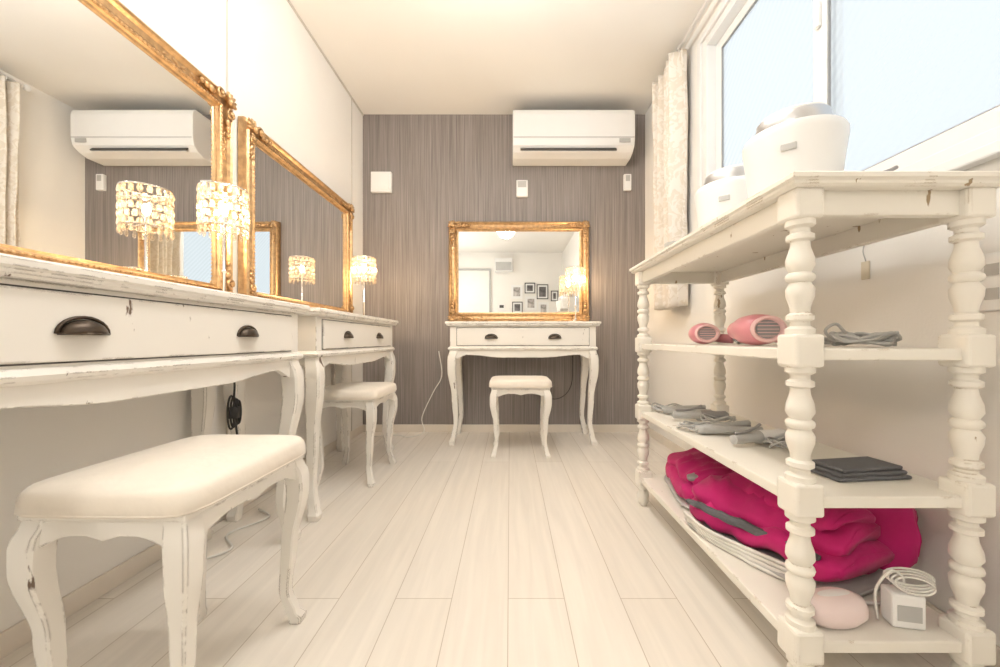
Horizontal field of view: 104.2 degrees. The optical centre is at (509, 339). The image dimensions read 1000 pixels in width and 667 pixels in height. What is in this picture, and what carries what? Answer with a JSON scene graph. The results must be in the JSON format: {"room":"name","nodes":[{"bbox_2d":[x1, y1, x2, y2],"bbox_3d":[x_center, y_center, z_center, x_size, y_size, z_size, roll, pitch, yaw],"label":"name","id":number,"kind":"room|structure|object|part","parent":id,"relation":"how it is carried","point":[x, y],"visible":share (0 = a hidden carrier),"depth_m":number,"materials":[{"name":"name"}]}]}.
{"room":"dressing room","nodes":[
{"label":"dressing room","id":0,"kind":"room"},
{"bbox_2d":[0,0,362,632],"bbox_3d":[-1.150,-0.495,0.590,0.120,2.350,4.580,0,0,0],"label":"wall","id":1,"kind":"structure","parent":0,"point":[279,78],"depth_m":1.49,"materials":[{"name":"paint"}]},
{"bbox_2d":[0,0,236,292],"bbox_3d":[-1.055,-0.524,0.955,0.058,0.795,1.060,0,0,0],"label":"mirror","id":2,"kind":"object","parent":1,"relation":"attached to","point":[109,134],"visible":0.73,"depth_m":1.04,"materials":[{"name":"gold metal"}]},
{"bbox_2d":[0,424,363,659],"bbox_3d":[-1.086,0.652,0.590,0.008,0.055,4.580,0,0,0],"label":"baseboard","id":3,"kind":"structure","parent":1,"relation":"attached to","point":[19,634],"depth_m":1.03,"materials":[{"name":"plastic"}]},
{"bbox_2d":[226,0,227,434],"bbox_3d":[-1.089,-0.522,1.496,0.003,2.295,0.008,0,0,0],"label":"trim","id":4,"kind":"structure","parent":1,"relation":"attached to","point":[226,0],"depth_m":1.49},
{"bbox_2d":[226,382,241,434],"bbox_3d":[-1.019,0.229,1.387,0.100,0.303,0.041,0,0,-21],"label":"power cable","id":5,"kind":"object","parent":1,"relation":"attached to","point":[234,412],"visible":0.88,"depth_m":1.39,"materials":[{"name":"plastic"}]},
{"bbox_2d":[238,116,354,312],"bbox_3d":[-1.055,-0.512,2.075,0.058,0.770,1.060,0,0,0],"label":"mirror","id":6,"kind":"object","parent":1,"relation":"attached to","point":[298,249],"visible":0.85,"depth_m":1.89,"materials":[{"name":"gold metal"}]},
{"bbox_3d":[-1.075,-0.512,2.075,0.004,0.628,0.918,0,0,0],"label":"glass","id":7,"kind":"part","parent":6,"relation":"part of","materials":[{"name":"mirror"}]},
{"bbox_2d":[287,0,363,115],"bbox_3d":[-1.087,-1.664,0.590,0.006,0.012,4.580,0,0,0],"label":"trim","id":8,"kind":"structure","parent":1,"relation":"attached to","point":[288,1],"depth_m":2.24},
{"bbox_2d":[351,98,351,430],"bbox_3d":[-1.089,-0.522,2.674,0.003,2.295,0.008,0,0,0],"label":"trim","id":9,"kind":"structure","parent":1,"relation":"attached to","point":[351,98],"depth_m":2.67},
{"bbox_2d":[0,432,986,666],"bbox_3d":[-0.045,0.730,0.590,2.330,0.100,4.820,0,0,0],"label":"floor","id":10,"kind":"structure","parent":0,"point":[457,555],"depth_m":1.09,"materials":[{"name":"white wood"}]},
{"bbox_2d":[0,253,309,540],"bbox_3d":[-0.886,0.280,0.860,0.383,0.800,1.000,0,0,0],"label":"table","id":11,"kind":"object","parent":10,"relation":"on","point":[70,335],"visible":0.88,"depth_m":0.74,"materials":[{"name":"beige paint"}]},
{"bbox_3d":[-0.707,-0.024,0.655,0.025,0.032,0.085,0,0,0],"label":"cup pull","id":12,"kind":"part","parent":11,"relation":"part of","materials":[{"name":"brown metal"}]},
{"bbox_3d":[-0.723,-0.021,0.860,0.007,0.113,0.854,0,0,0],"label":"drawer","id":13,"kind":"part","parent":11,"relation":"part of","materials":[{"name":"beige paint"}]},
{"bbox_3d":[-0.890,0.055,0.860,0.355,0.026,0.970,0,0,0],"label":"moulding","id":14,"kind":"part","parent":11,"relation":"part of","materials":[{"name":"beige paint"}]},
{"bbox_3d":[-1.040,0.370,1.315,0.055,0.620,0.065,0,0,0],"label":"leg","id":15,"kind":"part","parent":11,"relation":"part of","materials":[{"name":"beige paint"}]},
{"bbox_2d":[196,181,249,290],"bbox_3d":[-0.945,-0.310,1.285,0.144,0.378,0.144,0,0,0],"label":"table lamp","id":16,"kind":"object","parent":11,"relation":"on","point":[223,220],"visible":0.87,"depth_m":1.28,"materials":[{"name":"crystal glass"},{"name":"chrome"}]},
{"bbox_3d":[-0.945,-0.433,1.285,0.138,0.131,0.138,0,0,0],"label":"shade frame","id":17,"kind":"part","parent":16,"relation":"part of","materials":[{"name":"silver metal"}]},
{"bbox_3d":[-0.945,-0.275,1.285,0.024,0.268,0.023,0,0,0],"label":"stem","id":18,"kind":"part","parent":16,"relation":"part of","materials":[{"name":"silver metal"}]},
{"bbox_3d":[-0.945,-0.431,1.285,0.022,0.036,0.022,0,0,0],"label":"bulb","id":19,"kind":"part","parent":16,"relation":"part of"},
{"bbox_3d":[-0.707,-0.024,1.065,0.025,0.032,0.085,0,0,0],"label":"cup pull","id":20,"kind":"part","parent":11,"relation":"part of","materials":[{"name":"brown metal"}]},
{"bbox_3d":[-0.743,0.370,1.315,0.065,0.620,0.065,0,0,0],"label":"leg","id":21,"kind":"part","parent":11,"relation":"part of","materials":[{"name":"beige paint"}]},
{"bbox_2d":[6,434,308,666],"bbox_3d":[-0.642,0.452,0.785,0.303,0.456,0.378,0,0,1],"label":"upholstered stool","id":22,"kind":"object","parent":10,"relation":"on","point":[169,495],"visible":1,"depth_m":0.63,"materials":[{"name":"wood"}]},
{"bbox_3d":[-0.764,0.482,0.630,0.050,0.395,0.050,0,0,1],"label":"leg","id":23,"kind":"part","parent":22,"relation":"part of","materials":[{"name":"beige paint"}]},
{"bbox_2d":[14,434,305,515],"bbox_3d":[-0.642,0.250,0.785,0.301,0.050,0.376,0,0,1],"label":"cushion","id":24,"kind":"object","parent":22,"relation":"on","point":[190,476],"depth_m":0.66,"materials":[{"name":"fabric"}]},
{"bbox_3d":[-0.642,0.281,0.785,0.271,0.012,0.346,0,0,1],"label":"seat rail","id":25,"kind":"part","parent":22,"relation":"part of","materials":[{"name":"beige paint"}]},
{"bbox_3d":[-0.526,0.482,0.626,0.050,0.395,0.050,0,0,1],"label":"leg","id":26,"kind":"part","parent":22,"relation":"part of","materials":[{"name":"beige paint"}]},
{"bbox_3d":[-0.758,0.482,0.944,0.050,0.395,0.050,0,0,1],"label":"leg","id":27,"kind":"part","parent":22,"relation":"part of","materials":[{"name":"beige paint"}]},
{"bbox_3d":[-0.520,0.482,0.940,0.050,0.395,0.050,0,0,1],"label":"leg","id":28,"kind":"part","parent":22,"relation":"part of","materials":[{"name":"beige paint"}]},
{"bbox_2d":[207,508,269,558],"bbox_3d":[-0.949,0.674,1.350,0.106,0.007,0.406,0,0,0],"label":"cable","id":29,"kind":"object","parent":10,"relation":"on","point":[259,509],"visible":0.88,"depth_m":1.37,"materials":[{"name":"plastic"}]},
{"bbox_2d":[223,307,397,521],"bbox_3d":[-0.886,0.280,1.930,0.383,0.800,1.000,0,0,0],"label":"table","id":30,"kind":"object","parent":10,"relation":"on","point":[341,339],"visible":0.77,"depth_m":1.50,"materials":[{"name":"beige paint"}]},
{"bbox_3d":[-1.040,0.370,1.475,0.055,0.620,0.065,0,0,0],"label":"leg","id":31,"kind":"part","parent":30,"relation":"part of","materials":[{"name":"beige paint"}]},
{"bbox_3d":[-0.743,0.370,1.475,0.065,0.620,0.065,0,0,0],"label":"leg","id":32,"kind":"part","parent":30,"relation":"part of","materials":[{"name":"beige paint"}]},
{"bbox_3d":[-1.040,0.370,2.385,0.055,0.620,0.065,0,0,0],"label":"leg","id":33,"kind":"part","parent":30,"relation":"part of","materials":[{"name":"beige paint"}]},
{"bbox_3d":[-0.890,0.055,1.930,0.355,0.026,0.970,0,0,0],"label":"moulding","id":34,"kind":"part","parent":30,"relation":"part of","materials":[{"name":"beige paint"}]},
{"bbox_3d":[-0.707,-0.024,1.725,0.025,0.032,0.085,0,0,0],"label":"cup pull","id":35,"kind":"part","parent":30,"relation":"part of","materials":[{"name":"brown metal"}]},
{"bbox_3d":[-0.723,-0.021,1.930,0.007,0.113,0.854,0,0,0],"label":"drawer","id":36,"kind":"part","parent":30,"relation":"part of","materials":[{"name":"beige paint"}]},
{"bbox_2d":[351,255,376,314],"bbox_3d":[-0.885,-0.310,2.360,0.144,0.378,0.144,0,0,0],"label":"table lamp","id":37,"kind":"object","parent":30,"relation":"on","point":[364,269],"visible":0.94,"depth_m":2.36,"materials":[{"name":"glass"}]},
{"bbox_3d":[-0.885,-0.275,2.360,0.024,0.268,0.023,0,0,0],"label":"stem","id":38,"kind":"part","parent":37,"relation":"part of","materials":[{"name":"silver metal"}]},
{"bbox_3d":[-0.885,-0.433,2.360,0.138,0.131,0.138,0,0,0],"label":"shade frame","id":39,"kind":"part","parent":37,"relation":"part of","materials":[{"name":"glass"}]},
{"bbox_3d":[-0.707,-0.024,2.135,0.025,0.032,0.085,0,0,0],"label":"cup pull","id":40,"kind":"part","parent":30,"relation":"part of","materials":[{"name":"brown metal"}]},
{"bbox_3d":[-0.743,0.370,2.385,0.065,0.620,0.065,0,0,0],"label":"leg","id":41,"kind":"part","parent":30,"relation":"part of","materials":[{"name":"beige paint"}]},
{"bbox_2d":[317,382,397,486],"bbox_3d":[-0.775,0.452,1.975,0.318,0.456,0.388,0,0,0],"label":"upholstered stool","id":42,"kind":"object","parent":10,"relation":"on","point":[367,396],"visible":0.89,"depth_m":1.82,"materials":[{"name":"wood"}]},
{"bbox_3d":[-0.902,0.482,1.813,0.050,0.395,0.050,0,0,0],"label":"leg","id":43,"kind":"part","parent":42,"relation":"part of","materials":[{"name":"beige paint"}]},
{"bbox_3d":[-0.902,0.482,2.137,0.050,0.395,0.050,0,0,0],"label":"leg","id":44,"kind":"part","parent":42,"relation":"part of","materials":[{"name":"beige paint"}]},
{"bbox_3d":[-0.775,0.281,1.975,0.286,0.012,0.356,0,0,0],"label":"seat rail","id":45,"kind":"part","parent":42,"relation":"part of","materials":[{"name":"beige paint"}]},
{"bbox_2d":[324,382,396,398],"bbox_3d":[-0.775,0.250,1.975,0.316,0.050,0.386,0,0,0],"label":"cushion","id":46,"kind":"object","parent":42,"relation":"on","point":[345,390],"depth_m":1.83,"materials":[{"name":"fabric"}]},
{"bbox_3d":[-0.648,0.482,1.813,0.050,0.395,0.050,0,0,0],"label":"leg","id":47,"kind":"part","parent":42,"relation":"part of","materials":[{"name":"beige paint"}]},
{"bbox_3d":[-0.648,0.482,2.137,0.050,0.395,0.050,0,0,0],"label":"leg","id":48,"kind":"part","parent":42,"relation":"part of","materials":[{"name":"beige paint"}]},
{"bbox_2d":[374,351,441,437],"bbox_3d":[-0.710,0.379,2.751,0.472,0.599,0.110,0,0,-20],"label":"extension cord","id":49,"kind":"object","parent":10,"relation":"on","point":[438,351],"visible":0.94,"depth_m":2.83,"materials":[{"name":"plastic"}]},
{"bbox_2d":[489,376,551,457],"bbox_3d":[0.062,0.452,2.385,0.373,0.456,0.318,0,0,0],"label":"upholstered stool","id":50,"kind":"object","parent":10,"relation":"on","point":[499,385],"visible":1,"depth_m":2.25,"materials":[{"name":"wood"}]},
{"bbox_3d":[-0.092,0.482,2.258,0.050,0.395,0.050,0,0,0],"label":"leg","id":51,"kind":"part","parent":50,"relation":"part of","materials":[{"name":"beige paint"}]},
{"bbox_3d":[-0.092,0.482,2.512,0.050,0.395,0.050,0,0,0],"label":"leg","id":52,"kind":"part","parent":50,"relation":"part of","materials":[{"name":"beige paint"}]},
{"bbox_3d":[0.062,0.281,2.385,0.341,0.012,0.286,0,0,0],"label":"seat rail","id":53,"kind":"part","parent":50,"relation":"part of","materials":[{"name":"beige paint"}]},
{"bbox_2d":[489,376,551,386],"bbox_3d":[0.062,0.250,2.385,0.371,0.050,0.316,0,0,0],"label":"cushion","id":54,"kind":"object","parent":50,"relation":"on","point":[496,381],"depth_m":2.24,"materials":[{"name":"fabric"}]},
{"bbox_3d":[0.216,0.482,2.512,0.050,0.395,0.050,0,0,0],"label":"leg","id":55,"kind":"part","parent":50,"relation":"part of","materials":[{"name":"beige paint"}]},
{"bbox_3d":[0.216,0.482,2.258,0.050,0.395,0.050,0,0,0],"label":"leg","id":56,"kind":"part","parent":50,"relation":"part of","materials":[{"name":"beige paint"}]},
{"bbox_2d":[445,321,600,444],"bbox_3d":[0.084,0.280,2.676,1.000,0.800,0.383,0,0,0],"label":"table","id":57,"kind":"object","parent":10,"relation":"on","point":[501,339],"visible":1,"depth_m":2.51,"materials":[{"name":"beige paint"}]},
{"bbox_3d":[-0.371,0.370,2.533,0.065,0.620,0.065,0,0,0],"label":"leg","id":58,"kind":"part","parent":57,"relation":"part of","materials":[{"name":"beige paint"}]},
{"bbox_3d":[-0.371,0.370,2.830,0.065,0.620,0.055,0,0,0],"label":"leg","id":59,"kind":"part","parent":57,"relation":"part of","materials":[{"name":"beige paint"}]},
{"bbox_3d":[-0.121,-0.024,2.497,0.085,0.032,0.025,0,0,0],"label":"cup pull","id":60,"kind":"part","parent":57,"relation":"part of","materials":[{"name":"brown metal"}]},
{"bbox_3d":[0.084,0.055,2.680,0.970,0.026,0.355,0,0,0],"label":"moulding","id":61,"kind":"part","parent":57,"relation":"part of","materials":[{"name":"beige paint"}]},
{"bbox_3d":[0.084,-0.021,2.513,0.854,0.113,0.007,0,0,0],"label":"drawer","id":62,"kind":"part","parent":57,"relation":"part of","materials":[{"name":"beige paint"}]},
{"bbox_2d":[536,355,572,398],"bbox_3d":[0.281,0.258,2.857,0.364,0.356,0.018,0,0,1],"label":"cable","id":63,"kind":"object","parent":57,"relation":"hanging from","point":[572,355],"visible":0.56,"depth_m":2.86,"materials":[{"name":"plastic"}]},
{"bbox_3d":[0.289,-0.024,2.497,0.085,0.032,0.025,0,0,0],"label":"cup pull","id":64,"kind":"part","parent":57,"relation":"part of","materials":[{"name":"brown metal"}]},
{"bbox_2d":[565,266,585,320],"bbox_3d":[0.455,-0.310,2.700,0.144,0.378,0.144,0,0,0],"label":"table lamp","id":65,"kind":"object","parent":57,"relation":"on","point":[575,277],"visible":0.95,"depth_m":2.69,"materials":[{"name":"glass"}]},
{"bbox_3d":[0.455,-0.275,2.700,0.024,0.268,0.023,0,0,0],"label":"stem","id":66,"kind":"part","parent":65,"relation":"part of","materials":[{"name":"silver metal"}]},
{"bbox_3d":[0.455,-0.433,2.700,0.138,0.131,0.138,0,0,0],"label":"shade frame","id":67,"kind":"part","parent":65,"relation":"part of","materials":[{"name":"silver metal"}]},
{"bbox_3d":[0.539,0.370,2.830,0.065,0.620,0.055,0,0,0],"label":"leg","id":68,"kind":"part","parent":57,"relation":"part of","materials":[{"name":"beige paint"}]},
{"bbox_3d":[0.539,0.370,2.533,0.065,0.620,0.065,0,0,0],"label":"leg","id":69,"kind":"part","parent":57,"relation":"part of","materials":[{"name":"beige paint"}]},
{"bbox_2d":[629,171,999,666],"bbox_3d":[0.705,0.189,1.167,0.402,0.982,0.953,0,0,0],"label":"shelf","id":70,"kind":"object","parent":10,"relation":"on","point":[803,217],"visible":0.94,"depth_m":0.73,"materials":[{"name":"beige paint"}]},
{"bbox_3d":[0.548,0.228,1.600,0.048,0.905,0.048,0,0,0],"label":"post","id":71,"kind":"part","parent":70,"relation":"part of","materials":[{"name":"beige paint"}]},
{"bbox_2d":[664,241,675,247],"bbox_3d":[0.600,-0.325,1.400,0.086,0.045,0.086,0,0,0],"label":"glass bowl","id":72,"kind":"object","parent":70,"relation":"on","point":[671,242],"visible":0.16,"depth_m":1.38,"materials":[{"name":"white glass"}]},
{"bbox_2d":[651,403,711,413],"bbox_3d":[0.672,0.272,1.546,0.198,0.032,0.135,0,0,4],"label":"hair straightener","id":73,"kind":"object","parent":70,"relation":"on","point":[666,409],"visible":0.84,"depth_m":1.52,"materials":[{"name":"grey plastic"}]},
{"bbox_3d":[0.635,0.273,1.574,0.131,0.030,0.084,0,0,-18],"label":"cord","id":74,"kind":"part","parent":73,"relation":"part of","materials":[{"name":"grey plastic"}]},
{"bbox_3d":[0.684,0.269,1.530,0.170,0.026,0.025,-3,0,-4],"label":"arm","id":75,"kind":"part","parent":73,"relation":"part of","materials":[{"name":"grey plastic"}]},
{"bbox_3d":[0.683,0.274,1.498,0.170,0.026,0.025,0,0,12],"label":"arm","id":76,"kind":"part","parent":73,"relation":"part of","materials":[{"name":"grey plastic"}]},
{"bbox_2d":[664,448,734,508],"bbox_3d":[0.705,0.486,1.398,0.242,0.141,0.341,0,0,10],"label":"magenta leg massager","id":77,"kind":"object","parent":70,"relation":"on","point":[684,469],"visible":0.52,"depth_m":1.35,"materials":[{"name":"pink fabric"}]},
{"bbox_2d":[672,405,735,422],"bbox_3d":[0.685,0.259,1.356,0.208,0.058,0.104,0,0,6],"label":"hair straightener","id":78,"kind":"object","parent":70,"relation":"on","point":[704,415],"visible":0.86,"depth_m":1.38,"materials":[{"name":"grey plastic"}]},
{"bbox_3d":[0.727,0.269,1.385,0.095,0.038,0.038,0,0,6],"label":"handle","id":79,"kind":"part","parent":78,"relation":"part of","materials":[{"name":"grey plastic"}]},
{"bbox_3d":[0.724,0.272,1.336,0.138,0.032,0.076,0,0,-8],"label":"cord","id":80,"kind":"part","parent":78,"relation":"part of","materials":[{"name":"grey plastic"}]},
{"bbox_2d":[688,323,742,343],"bbox_3d":[0.702,-0.021,1.270,0.220,0.070,0.141,0,0,28],"label":"hair dryer","id":81,"kind":"object","parent":70,"relation":"on","point":[702,333],"visible":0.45,"depth_m":1.25,"materials":[{"name":"plastic"}]},
{"bbox_3d":[0.693,-0.009,1.279,0.076,0.040,0.037,0,0,32],"label":"handle","id":82,"kind":"part","parent":81,"relation":"part of","materials":[{"name":"pink plastic"}]},
{"bbox_2d":[676,420,762,433],"bbox_3d":[0.652,0.271,1.227,0.232,0.033,0.110,0,0,3],"label":"hair straightener","id":83,"kind":"object","parent":70,"relation":"on","point":[735,426],"visible":0.96,"depth_m":1.19,"materials":[{"name":"grey plastic"}]},
{"bbox_3d":[0.596,0.275,1.249,0.120,0.026,0.089,0,0,-27],"label":"cord","id":84,"kind":"part","parent":83,"relation":"part of","materials":[{"name":"grey plastic"}]},
{"bbox_3d":[0.666,0.269,1.215,0.190,0.026,0.025,-3,1,-13],"label":"arm","id":85,"kind":"part","parent":83,"relation":"part of","materials":[{"name":"grey plastic"}]},
{"bbox_3d":[0.670,0.274,1.184,0.190,0.026,0.025,0,0,1],"label":"arm","id":86,"kind":"part","parent":83,"relation":"part of","materials":[{"name":"grey plastic"}]},
{"bbox_3d":[0.862,0.228,1.600,0.048,0.905,0.048,0,0,0],"label":"post","id":87,"kind":"part","parent":70,"relation":"part of","materials":[{"name":"beige paint"}]},
{"bbox_2d":[694,164,747,226],"bbox_3d":[0.705,-0.426,1.240,0.212,0.247,0.212,0,0,40],"label":"steamer","id":88,"kind":"object","parent":70,"relation":"on","point":[724,188],"visible":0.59,"depth_m":1.18,"materials":[{"name":"white plastic"}]},
{"bbox_3d":[0.701,-0.536,1.235,0.135,0.019,0.135,0,9,40],"label":"lid","id":89,"kind":"part","parent":88,"relation":"part of","materials":[{"name":"white plastic"}]},
{"bbox_2d":[729,423,787,447],"bbox_3d":[0.710,0.259,1.048,0.208,0.058,0.109,0,0,-18],"label":"hair straightener","id":90,"kind":"object","parent":70,"relation":"on","point":[775,437],"visible":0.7,"depth_m":1.06,"materials":[{"name":"grey plastic"}]},
{"bbox_3d":[0.736,0.269,1.094,0.095,0.038,0.038,0,0,-18],"label":"handle","id":91,"kind":"part","parent":90,"relation":"part of","materials":[{"name":"white plastic"}]},
{"bbox_3d":[0.750,0.274,1.049,0.138,0.028,0.083,0,0,-27],"label":"cord","id":92,"kind":"part","parent":90,"relation":"part of","materials":[{"name":"grey plastic"}]},
{"bbox_2d":[727,314,829,344],"bbox_3d":[0.724,-0.027,1.027,0.249,0.082,0.162,0,0,17],"label":"hair dryer","id":93,"kind":"object","parent":70,"relation":"on","point":[754,329],"visible":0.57,"depth_m":0.98,"materials":[{"name":"plastic"}]},
{"bbox_2d":[742,102,849,197],"bbox_3d":[0.672,-0.423,0.925,0.207,0.242,0.207,0,0,40],"label":"steamer","id":94,"kind":"object","parent":70,"relation":"on","point":[805,136],"visible":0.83,"depth_m":0.85,"materials":[{"name":"white plastic"}]},
{"bbox_3d":[0.668,-0.531,0.920,0.132,0.018,0.132,0,9,40],"label":"lid","id":95,"kind":"part","parent":94,"relation":"part of","materials":[{"name":"white plastic"}]},
{"bbox_3d":[0.548,0.228,0.735,0.048,0.905,0.048,0,0,0],"label":"post","id":96,"kind":"part","parent":70,"relation":"part of","materials":[{"name":"beige paint"}]},
{"bbox_2d":[683,472,921,605],"bbox_3d":[0.760,0.454,1.035,0.382,0.206,0.462,0,0,-22],"label":"blanket","id":97,"kind":"object","parent":70,"relation":"on","point":[853,547],"visible":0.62,"depth_m":0.91,"materials":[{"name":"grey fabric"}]},
{"bbox_2d":[811,587,868,628],"bbox_3d":[0.645,0.529,0.775,0.137,0.056,0.073,0,0,-8],"label":"controller","id":98,"kind":"object","parent":70,"relation":"on","point":[835,607],"visible":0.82,"depth_m":0.75,"materials":[{"name":"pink plastic"}]},
{"bbox_2d":[811,456,911,481],"bbox_3d":[0.745,0.277,0.837,0.170,0.025,0.084,0,0,-6],"label":"pouch","id":99,"kind":"object","parent":70,"relation":"on","point":[849,469],"visible":0.83,"depth_m":0.81,"materials":[{"name":"fabric"}]},
{"bbox_2d":[823,323,901,346],"bbox_3d":[0.773,-0.012,0.864,0.151,0.052,0.089,0,0,10],"label":"cable","id":100,"kind":"object","parent":70,"relation":"on","point":[887,339],"visible":1,"depth_m":0.84,"materials":[{"name":"plastic"}]},
{"bbox_2d":[884,165,897,170],"bbox_3d":[0.795,-0.332,0.805,0.190,0.058,0.038,0,0,-3],"label":"iron","id":101,"kind":"object","parent":70,"relation":"on","point":[896,166],"visible":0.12,"depth_m":0.80,"materials":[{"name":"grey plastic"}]},
{"bbox_2d":[873,567,936,629],"bbox_3d":[0.777,0.505,0.763,0.108,0.104,0.038,0,0,12],"label":"power adapter","id":102,"kind":"object","parent":70,"relation":"on","point":[902,606],"visible":1,"depth_m":0.75,"materials":[{"name":"white plastic"}]},
{"bbox_3d":[0.862,0.228,0.735,0.048,0.905,0.048,0,0,0],"label":"post","id":103,"kind":"part","parent":70,"relation":"part of","materials":[{"name":"beige paint"}]},
{"bbox_2d":[290,0,712,113],"bbox_3d":[-0.045,-1.720,0.590,2.330,0.100,4.820,0,0,0],"label":"ceiling","id":104,"kind":"structure","parent":0,"point":[391,56],"depth_m":2.23,"materials":[{"name":"paint"}]},
{"bbox_2d":[363,114,644,423],"bbox_3d":[-0.045,-0.495,2.940,2.330,2.350,0.120,0,0,0],"label":"wall","id":105,"kind":"structure","parent":0,"point":[444,168],"depth_m":2.88,"materials":[{"name":"grey paper"}]},
{"bbox_2d":[371,172,391,192],"bbox_3d":[-0.945,-1.159,2.858,0.150,0.150,0.041,0,0,0],"label":"ventilation unit","id":106,"kind":"object","parent":105,"relation":"attached to","point":[381,182],"visible":1,"depth_m":2.84,"materials":[{"name":"white plastic"}]},
{"bbox_3d":[-0.945,-1.159,2.841,0.120,0.120,0.006,0,0,0],"label":"panel","id":107,"kind":"part","parent":106,"relation":"part of","materials":[{"name":"white plastic"}]},
{"bbox_2d":[364,424,638,431],"bbox_3d":[-0.045,0.652,2.876,2.074,0.055,0.008,0,0,0],"label":"baseboard","id":108,"kind":"structure","parent":105,"relation":"attached to","point":[396,427],"depth_m":2.87,"materials":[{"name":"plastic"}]},
{"bbox_2d":[448,220,589,320],"bbox_3d":[0.065,-0.500,2.847,1.040,0.747,0.058,0,0,0],"label":"mirror","id":109,"kind":"object","parent":105,"relation":"attached to","point":[499,271],"visible":0.98,"depth_m":2.87,"materials":[{"name":"gold metal"}]},
{"bbox_3d":[0.065,-0.500,2.867,0.898,0.605,0.004,0,0,0],"label":"glass","id":110,"kind":"part","parent":109,"relation":"part of","materials":[{"name":"mirror"}]},
{"bbox_2d":[516,180,527,197],"bbox_3d":[0.089,-1.114,2.865,0.085,0.125,0.027,0,0,0],"label":"control panel","id":111,"kind":"object","parent":105,"relation":"attached to","point":[521,185],"visible":1,"depth_m":2.85,"materials":[{"name":"white plastic"}]},
{"bbox_2d":[513,110,634,165],"bbox_3d":[0.437,-1.438,2.765,0.836,0.306,0.226,0,0,0],"label":"air conditioner","id":112,"kind":"object","parent":105,"relation":"attached to","point":[540,137],"visible":1,"depth_m":2.66,"materials":[{"name":"white plastic"}]},
{"bbox_2d":[623,174,630,190],"bbox_3d":[0.864,-1.159,2.863,0.055,0.120,0.032,0,0,0],"label":"remote","id":113,"kind":"object","parent":105,"relation":"attached to","point":[626,177],"visible":1,"depth_m":2.85,"materials":[{"name":"white plastic"}]},
{"bbox_2d":[645,0,999,645],"bbox_3d":[1.060,-0.495,0.590,0.120,2.350,4.580,0,0,0],"label":"wall","id":114,"kind":"structure","parent":0,"point":[892,411],"depth_m":1.09,"materials":[{"name":"paint"}]},
{"bbox_2d":[652,0,709,309],"bbox_3d":[0.937,-0.905,1.400,0.125,1.440,2.200,0,0,0],"label":"window curtain","id":115,"kind":"object","parent":114,"relation":"attached to","point":[669,94],"visible":0.86,"depth_m":2.15,"materials":[{"name":"white fabric"}]},
{"bbox_3d":[0.957,-1.603,1.400,0.084,0.045,2.200,0,0,0],"label":"rail","id":116,"kind":"part","parent":115,"relation":"part of","materials":[{"name":"white plastic"}]},
{"bbox_2d":[697,39,701,228],"bbox_3d":[0.994,-0.970,2.038,0.012,1.200,0.035,0,0,0],"label":"window frame","id":117,"kind":"structure","parent":114,"relation":"attached to","point":[699,45],"depth_m":2.03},
{"bbox_2d":[700,0,729,42],"bbox_3d":[0.994,-1.555,1.220,0.012,0.030,1.600,0,0,0],"label":"window frame","id":118,"kind":"structure","parent":114,"relation":"in","point":[724,4],"depth_m":1.88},
{"bbox_2d":[647,427,999,666],"bbox_3d":[0.996,0.652,0.590,0.008,0.055,4.580,0,0,0],"label":"baseboard","id":119,"kind":"structure","parent":114,"relation":"attached to","point":[672,446],"depth_m":2.35,"materials":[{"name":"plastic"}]},
{"bbox_2d":[703,0,999,185],"bbox_3d":[1.045,-0.970,1.220,0.090,1.140,1.600,0,0,0],"label":"frame","id":120,"kind":"object","parent":114,"relation":"attached to","point":[734,7],"visible":0.27,"depth_m":1.95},
{"bbox_2d":[716,0,999,170],"bbox_3d":[1.042,-0.970,1.220,0.061,1.060,1.520,0,0,0],"label":"window","id":121,"kind":"structure","parent":114,"relation":"in","point":[990,119],"depth_m":1.25,"materials":[{"name":"plastic"}]},
{"bbox_2d":[721,0,757,167],"bbox_3d":[1.056,-0.970,1.615,0.008,0.970,0.640,0,0,0],"label":"gasket","id":122,"kind":"object","parent":121,"relation":"attached to","point":[755,2],"visible":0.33,"depth_m":1.93,"materials":[{"name":"rubber"}]},
{"bbox_3d":[1.060,-0.970,1.615,0.025,1.060,0.730,0,0,0],"label":"sash","id":123,"kind":"part","parent":121,"relation":"part of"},
{"bbox_2d":[814,1,820,29],"bbox_3d":[1.006,-1.060,1.272,0.012,0.080,0.020,0,0,0],"label":"latch","id":124,"kind":"object","parent":121,"relation":"attached to","point":[817,8],"visible":1,"depth_m":1.26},
{"bbox_2d":[827,0,999,170],"bbox_3d":[1.020,-0.970,0.880,0.008,0.970,0.730,0,0,0],"label":"gasket","id":125,"kind":"object","parent":121,"relation":"attached to","point":[828,1],"visible":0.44,"depth_m":1.24,"materials":[{"name":"rubber"}]},
{"bbox_2d":[861,246,869,279],"bbox_3d":[0.993,-0.230,1.090,0.012,0.120,0.024,0,0,0],"label":"tag","id":126,"kind":"object","parent":114,"relation":"hanging from","point":[865,266],"visible":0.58,"depth_m":1.09,"materials":[{"name":"paper"}]},
{"bbox_2d":[923,139,999,170],"bbox_3d":[0.985,-0.386,1.222,0.030,0.028,1.665,0,0,0],"label":"sill","id":127,"kind":"structure","parent":114,"relation":"attached to","point":[990,151],"depth_m":0.82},
{"bbox_2d":[979,251,999,311],"bbox_3d":[0.994,-0.120,0.800,0.010,0.120,0.070,0,0,0],"label":"power outlet","id":128,"kind":"object","parent":114,"relation":"attached to","point":[991,301],"visible":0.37,"depth_m":0.80,"materials":[{"name":"white plastic"}]},
{"bbox_2d":[984,262,998,275],"bbox_3d":[0.990,-0.145,0.800,0.002,0.024,0.024,0,0,0],"label":"socket","id":129,"kind":"object","parent":128,"relation":"attached to","point":[991,268],"depth_m":0.80,"materials":[{"name":"grey plastic"}]},
{"bbox_2d":[984,287,998,299],"bbox_3d":[0.990,-0.095,0.800,0.002,0.024,0.024,0,0,0],"label":"socket","id":130,"kind":"object","parent":128,"relation":"attached to","point":[991,293],"depth_m":0.80,"materials":[{"name":"grey plastic"}]}
]}

